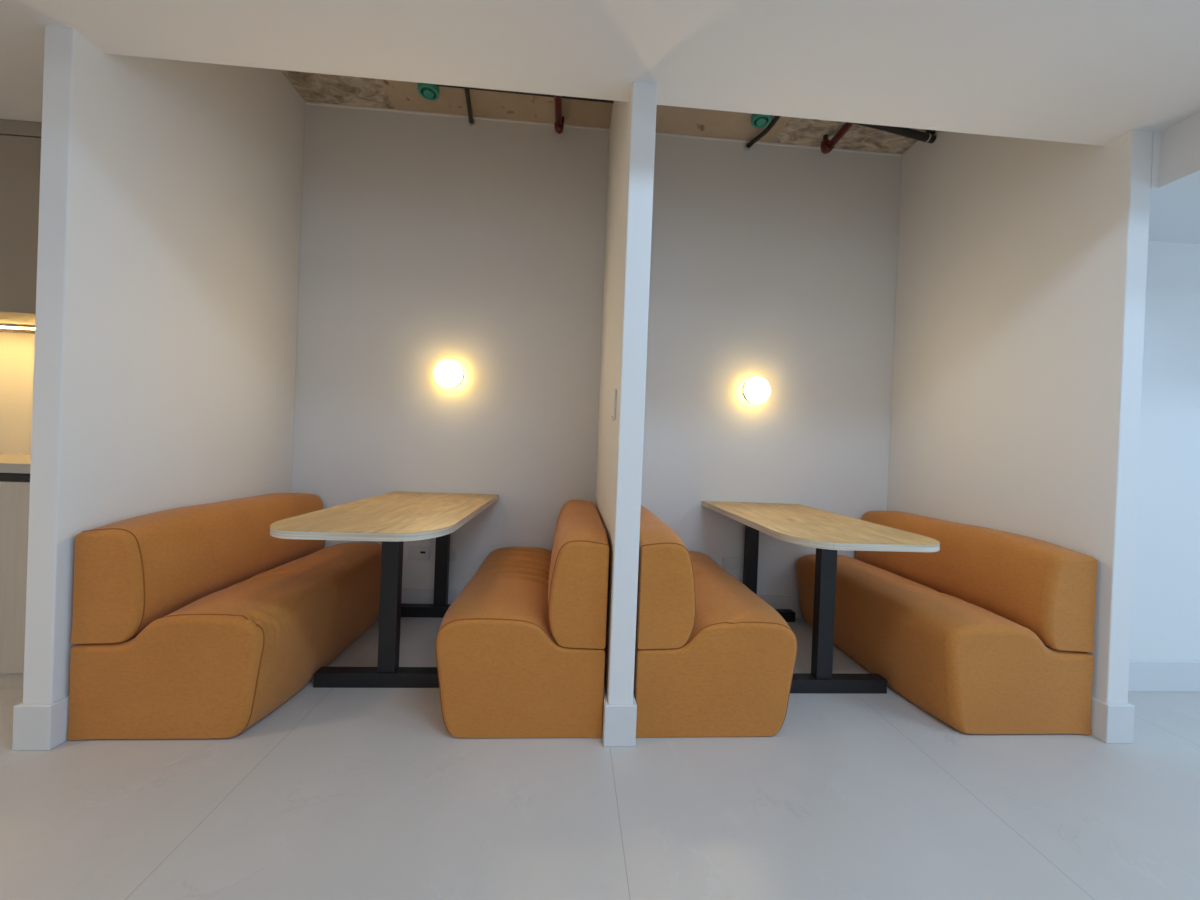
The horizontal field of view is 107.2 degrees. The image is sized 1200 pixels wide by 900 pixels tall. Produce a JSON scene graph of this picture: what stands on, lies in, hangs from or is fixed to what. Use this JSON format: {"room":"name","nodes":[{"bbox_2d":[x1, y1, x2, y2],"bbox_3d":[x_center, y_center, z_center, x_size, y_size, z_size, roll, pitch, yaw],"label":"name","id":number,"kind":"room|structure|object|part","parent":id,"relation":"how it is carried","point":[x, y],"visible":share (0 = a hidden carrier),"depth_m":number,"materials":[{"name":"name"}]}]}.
{"room":"common room","nodes":[
{"label":"common room","id":0,"kind":"room"},
{"bbox_2d":[0,332,34,454],"bbox_3d":[-3.434,-0.268,2.365,3.000,2.382,0.120,2,0,-4],"label":"wall","id":1,"kind":"structure","parent":0,"point":[16,349],"depth_m":2.33,"materials":[{"name":"paint"}]},
{"bbox_2d":[0,119,41,333],"bbox_3d":[-2.794,-1.010,2.116,1.784,0.844,0.448,2,0,-4],"label":"upper cabinet","id":2,"kind":"object","parent":1,"relation":"attached to","point":[20,141],"depth_m":1.91,"materials":[{"name":"brown laminate"}]},
{"bbox_3d":[-2.812,-0.597,2.147,1.744,0.016,0.024,2,0,-4],"label":"led strip","id":3,"kind":"part","parent":2,"relation":"part of","materials":[{"name":"white plastic"}]},
{"bbox_2d":[0,326,34,329],"bbox_3d":[-2.813,-0.591,2.148,1.724,0.004,0.018,2,0,-4],"label":"diffuser","id":4,"kind":"object","parent":2,"relation":"attached to","point":[10,327],"depth_m":2.14,"materials":[{"name":"beige plastic"}]},
{"bbox_2d":[23,26,304,703],"bbox_3d":[-1.854,-0.565,2.078,0.089,3.100,1.240,2,0,-4],"label":"wall","id":5,"kind":"structure","parent":0,"point":[170,195],"depth_m":1.76,"materials":[{"name":"paint"}]},
{"bbox_2d":[12,696,68,750],"bbox_3d":[-1.911,0.910,2.079,0.114,0.148,1.253,2,0,-4],"label":"baseboard","id":6,"kind":"structure","parent":5,"relation":"attached to","point":[36,727],"depth_m":1.46,"materials":[{"name":"paint"}]},
{"bbox_2d":[291,104,901,594],"bbox_3d":[0.045,-0.494,2.889,3.990,3.100,0.120,2,0,-4],"label":"wall","id":7,"kind":"structure","parent":0,"point":[426,241],"depth_m":2.81,"materials":[{"name":"paint"}]},
{"bbox_2d":[408,546,428,559],"bbox_3d":[-1.126,0.639,2.749,0.125,0.085,0.016,2,0,-4],"label":"wall socket","id":8,"kind":"object","parent":7,"relation":"attached to","point":[414,552],"visible":1,"depth_m":2.75,"materials":[{"name":"white plastic"}]},
{"bbox_2d":[434,360,463,388],"bbox_3d":[-0.917,-0.461,2.709,0.173,0.173,0.110,2,0,-4],"label":"wall lamp","id":9,"kind":"object","parent":7,"relation":"attached to","point":[449,374],"visible":1,"depth_m":2.66,"materials":[{"name":"beige glass"}]},
{"bbox_2d":[449,551,455,559],"bbox_3d":[-0.924,0.662,2.767,0.050,0.055,0.008,2,0,-4],"label":"wall socket","id":10,"kind":"object","parent":7,"relation":"attached to","point":[452,553],"visible":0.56,"depth_m":2.76,"materials":[{"name":"white plastic"}]},
{"bbox_2d":[465,89,474,125],"bbox_3d":[-0.778,-2.033,2.626,0.038,0.036,0.270,2,0,-9],"label":"conduit","id":11,"kind":"object","parent":7,"relation":"attached to","point":[467,92],"visible":1,"depth_m":2.62,"materials":[{"name":"grey metal"}]},
{"bbox_2d":[401,588,803,617],"bbox_3d":[-0.008,0.981,2.829,3.787,0.148,0.013,2,0,-4],"label":"baseboard","id":12,"kind":"structure","parent":7,"relation":"attached to","point":[409,596],"depth_m":2.76,"materials":[{"name":"paint"}]},
{"bbox_2d":[305,101,901,155],"bbox_3d":[0.110,-2.036,2.818,3.813,0.014,0.006,2,0,-4],"label":"trim","id":13,"kind":"structure","parent":7,"relation":"attached to","point":[309,103],"depth_m":2.80,"materials":[{"name":"white paint"}]},
{"bbox_2d":[722,557,740,568],"bbox_3d":[0.858,0.736,2.885,0.118,0.075,0.014,2,0,-4],"label":"wall socket","id":14,"kind":"object","parent":7,"relation":"attached to","point":[728,562],"visible":0.92,"depth_m":2.88,"materials":[{"name":"white plastic"}]},
{"bbox_2d":[742,377,769,403],"bbox_3d":[0.993,-0.378,2.838,0.173,0.173,0.110,2,0,-4],"label":"wall lamp","id":15,"kind":"object","parent":7,"relation":"attached to","point":[756,390],"visible":1,"depth_m":2.79,"materials":[{"name":"beige glass"}]},
{"bbox_2d":[745,116,780,149],"bbox_3d":[1.017,-1.966,2.715,0.055,0.045,0.354,2,0,-18],"label":"conduit","id":16,"kind":"object","parent":7,"relation":"attached to","point":[768,128],"visible":0.91,"depth_m":2.74,"materials":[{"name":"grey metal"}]},
{"bbox_2d":[0,617,1199,899],"bbox_3d":[0.832,1.154,-0.705,11.200,0.100,7.700,2,0,-4],"label":"floor","id":17,"kind":"structure","parent":0,"point":[334,793],"depth_m":1.31,"materials":[{"name":"tile"}]},
{"bbox_2d":[0,473,29,689],"bbox_3d":[-2.848,0.511,2.043,1.784,0.872,0.608,2,0,-4],"label":"base cabinet","id":18,"kind":"object","parent":17,"relation":"on","point":[14,487],"visible":0.16,"depth_m":1.77,"materials":[{"name":"beige laminate"}]},
{"bbox_2d":[0,454,30,473],"bbox_3d":[-2.830,0.052,2.037,1.784,0.039,0.616,2,0,-4],"label":"countertop","id":19,"kind":"structure","parent":18,"relation":"on","point":[9,463],"depth_m":1.77,"materials":[{"name":"grey"}]},
{"bbox_2d":[67,493,381,740],"bbox_3d":[-1.525,0.623,2.117,0.637,0.755,1.190,2,0,-4],"label":"sofa","id":20,"kind":"object","parent":17,"relation":"on","point":[195,621],"visible":0.95,"depth_m":1.57,"materials":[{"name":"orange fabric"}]},
{"bbox_3d":[-1.721,0.450,2.104,0.228,0.425,1.186,2,0,-4],"label":"backrest","id":21,"kind":"part","parent":20,"relation":"part of","materials":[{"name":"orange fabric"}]},
{"bbox_2d":[270,491,498,687],"bbox_3d":[-0.927,0.647,2.130,0.641,0.750,1.272,2,0,-4],"label":"table","id":22,"kind":"object","parent":17,"relation":"on","point":[393,518],"visible":0.87,"depth_m":1.91,"materials":[{"name":"brown wood"}]},
{"bbox_3d":[-0.914,0.647,1.935,0.074,0.630,0.050,2,0,-4],"label":"leg","id":23,"kind":"part","parent":22,"relation":"part of","materials":[{"name":"black metal"}]},
{"bbox_3d":[-0.967,0.641,2.718,0.074,0.630,0.050,2,0,-4],"label":"leg","id":24,"kind":"part","parent":22,"relation":"part of","materials":[{"name":"black metal"}]},
{"bbox_2d":[435,500,609,737],"bbox_3d":[-0.334,0.669,2.198,0.638,0.755,1.190,2,0,-4],"label":"sofa","id":25,"kind":"object","parent":17,"relation":"on","point":[520,652],"visible":1,"depth_m":1.62,"materials":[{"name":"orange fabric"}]},
{"bbox_3d":[-0.126,0.512,2.212,0.229,0.425,1.186,2,0,-4],"label":"backrest","id":26,"kind":"part","parent":25,"relation":"part of","materials":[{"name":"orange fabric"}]},
{"bbox_2d":[633,505,796,737],"bbox_3d":[0.418,0.699,2.249,0.639,0.755,1.190,2,0,-4],"label":"sofa","id":27,"kind":"object","parent":17,"relation":"on","point":[713,658],"visible":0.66,"depth_m":1.66,"materials":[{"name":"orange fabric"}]},
{"bbox_3d":[0.222,0.526,2.235,0.229,0.425,1.186,2,0,-4],"label":"backrest","id":28,"kind":"part","parent":27,"relation":"part of","materials":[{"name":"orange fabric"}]},
{"bbox_2d":[702,501,939,693],"bbox_3d":[1.008,0.722,2.279,0.645,0.750,1.236,2,0,-4],"label":"table","id":29,"kind":"object","parent":17,"relation":"on","point":[827,532],"visible":0.83,"depth_m":2.00,"materials":[{"name":"brown wood"}]},
{"bbox_3d":[0.971,0.716,2.850,0.074,0.630,0.050,2,0,-4],"label":"leg","id":30,"kind":"part","parent":29,"relation":"part of","materials":[{"name":"black metal"}]},
{"bbox_3d":[1.026,0.722,2.027,0.074,0.630,0.050,2,0,-4],"label":"leg","id":31,"kind":"part","parent":29,"relation":"part of","materials":[{"name":"black metal"}]},
{"bbox_2d":[797,511,1096,734],"bbox_3d":[1.614,0.744,2.330,0.636,0.753,1.188,2,0,-4],"label":"sofa","id":32,"kind":"object","parent":17,"relation":"on","point":[990,631],"visible":0.93,"depth_m":1.82,"materials":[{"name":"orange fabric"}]},
{"bbox_3d":[1.823,0.587,2.344,0.228,0.425,1.186,2,0,-4],"label":"backrest","id":33,"kind":"part","parent":32,"relation":"part of","materials":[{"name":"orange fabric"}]},
{"bbox_2d":[0,0,1199,145],"bbox_3d":[-1.331,-1.810,1.749,6.990,0.868,1.630,2,0,-4],"label":"ceiling","id":34,"kind":"structure","parent":0,"point":[1090,72],"depth_m":1.46,"materials":[{"name":"paint"}]},
{"bbox_2d":[281,70,925,153],"bbox_3d":[0.150,-2.114,2.262,3.990,0.150,1.360,2,0,-4],"label":"ceiling slab","id":35,"kind":"structure","parent":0,"point":[312,87],"depth_m":2.69,"materials":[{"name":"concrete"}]},
{"bbox_2d":[418,83,438,100],"bbox_3d":[-0.984,-2.061,2.542,0.116,0.046,0.116,2,0,-4],"label":"junction box","id":36,"kind":"object","parent":35,"relation":"attached to","point":[427,91],"visible":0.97,"depth_m":2.53,"materials":[{"name":"teal plastic"}]},
{"bbox_2d":[436,84,613,102],"bbox_3d":[-0.415,-2.026,2.499,0.991,0.036,0.034,2,0,-4],"label":"conduit","id":37,"kind":"object","parent":35,"relation":"attached to","point":[503,91],"visible":0.27,"depth_m":2.50,"materials":[{"name":"black"}]},
{"bbox_2d":[554,95,563,133],"bbox_3d":[-0.208,-1.989,2.153,0.058,0.126,1.184,2,0,-4],"label":"pipe","id":38,"kind":"object","parent":35,"relation":"attached to","point":[559,119],"visible":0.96,"depth_m":2.57,"materials":[{"name":"red metal"}]},
{"bbox_2d":[751,114,771,127],"bbox_3d":[0.969,-1.985,2.659,0.116,0.046,0.116,2,0,-4],"label":"junction box","id":39,"kind":"object","parent":35,"relation":"attached to","point":[757,120],"visible":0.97,"depth_m":2.65,"materials":[{"name":"teal plastic"}]},
{"bbox_2d":[821,122,853,153],"bbox_3d":[1.465,-1.924,2.254,0.053,0.126,1.160,2,0,-4],"label":"pipe","id":40,"kind":"object","parent":35,"relation":"attached to","point":[827,145],"visible":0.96,"depth_m":2.70,"materials":[{"name":"red metal"}]},
{"bbox_2d":[854,123,935,143],"bbox_3d":[1.605,-1.932,2.610,0.857,0.104,0.055,2,0,-10],"label":"cable conduit","id":41,"kind":"object","parent":35,"relation":"attached to","point":[928,137],"visible":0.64,"depth_m":2.64,"materials":[{"name":"black"}]},
{"bbox_2d":[595,82,656,703],"bbox_3d":[0.088,-0.489,2.210,0.090,3.100,1.240,2,0,-4],"label":"wall","id":42,"kind":"structure","parent":0,"point":[633,122],"depth_m":1.60,"materials":[{"name":"paint"}]},
{"bbox_2d":[612,389,616,420],"bbox_3d":[0.055,-0.178,1.759,0.011,0.120,0.080,2,0,-4],"label":"light switch","id":43,"kind":"object","parent":42,"relation":"attached to","point":[614,398],"visible":1,"depth_m":1.72,"materials":[{"name":"paint"}]},
{"bbox_2d":[602,679,636,746],"bbox_3d":[0.030,0.985,2.210,0.116,0.148,1.253,2,0,-4],"label":"baseboard","id":44,"kind":"structure","parent":42,"relation":"attached to","point":[619,720],"depth_m":1.59,"materials":[{"name":"paint"}]},
{"bbox_2d":[887,130,1152,703],"bbox_3d":[2.036,-0.414,2.342,0.089,3.100,1.240,2,0,-4],"label":"wall","id":45,"kind":"structure","parent":0,"point":[1022,263],"depth_m":2.07,"materials":[{"name":"paint"}]},
{"bbox_2d":[1091,697,1134,742],"bbox_3d":[1.979,1.061,2.342,0.114,0.148,1.253,2,0,-4],"label":"baseboard","id":46,"kind":"structure","parent":45,"relation":"attached to","point":[1110,723],"depth_m":1.72,"materials":[{"name":"paint"}]},
{"bbox_2d":[1129,240,1199,660],"bbox_3d":[4.192,-0.330,2.292,4.210,3.100,0.120,2,0,-4],"label":"wall","id":47,"kind":"structure","parent":0,"point":[1165,617],"depth_m":2.14,"materials":[{"name":"paint"}]},
{"bbox_2d":[1128,660,1199,691],"bbox_3d":[4.045,1.142,2.226,3.997,0.148,0.013,2,0,-4],"label":"baseboard","id":48,"kind":"structure","parent":47,"relation":"attached to","point":[1144,675],"depth_m":2.13,"materials":[{"name":"paint"}]},
{"bbox_2d":[1148,107,1199,243],"bbox_3d":[4.272,-1.482,1.770,4.210,1.086,0.914,2,0,-4],"label":"ceiling","id":49,"kind":"structure","parent":0,"point":[1174,214],"depth_m":1.72,"materials":[{"name":"paint"}]}
]}

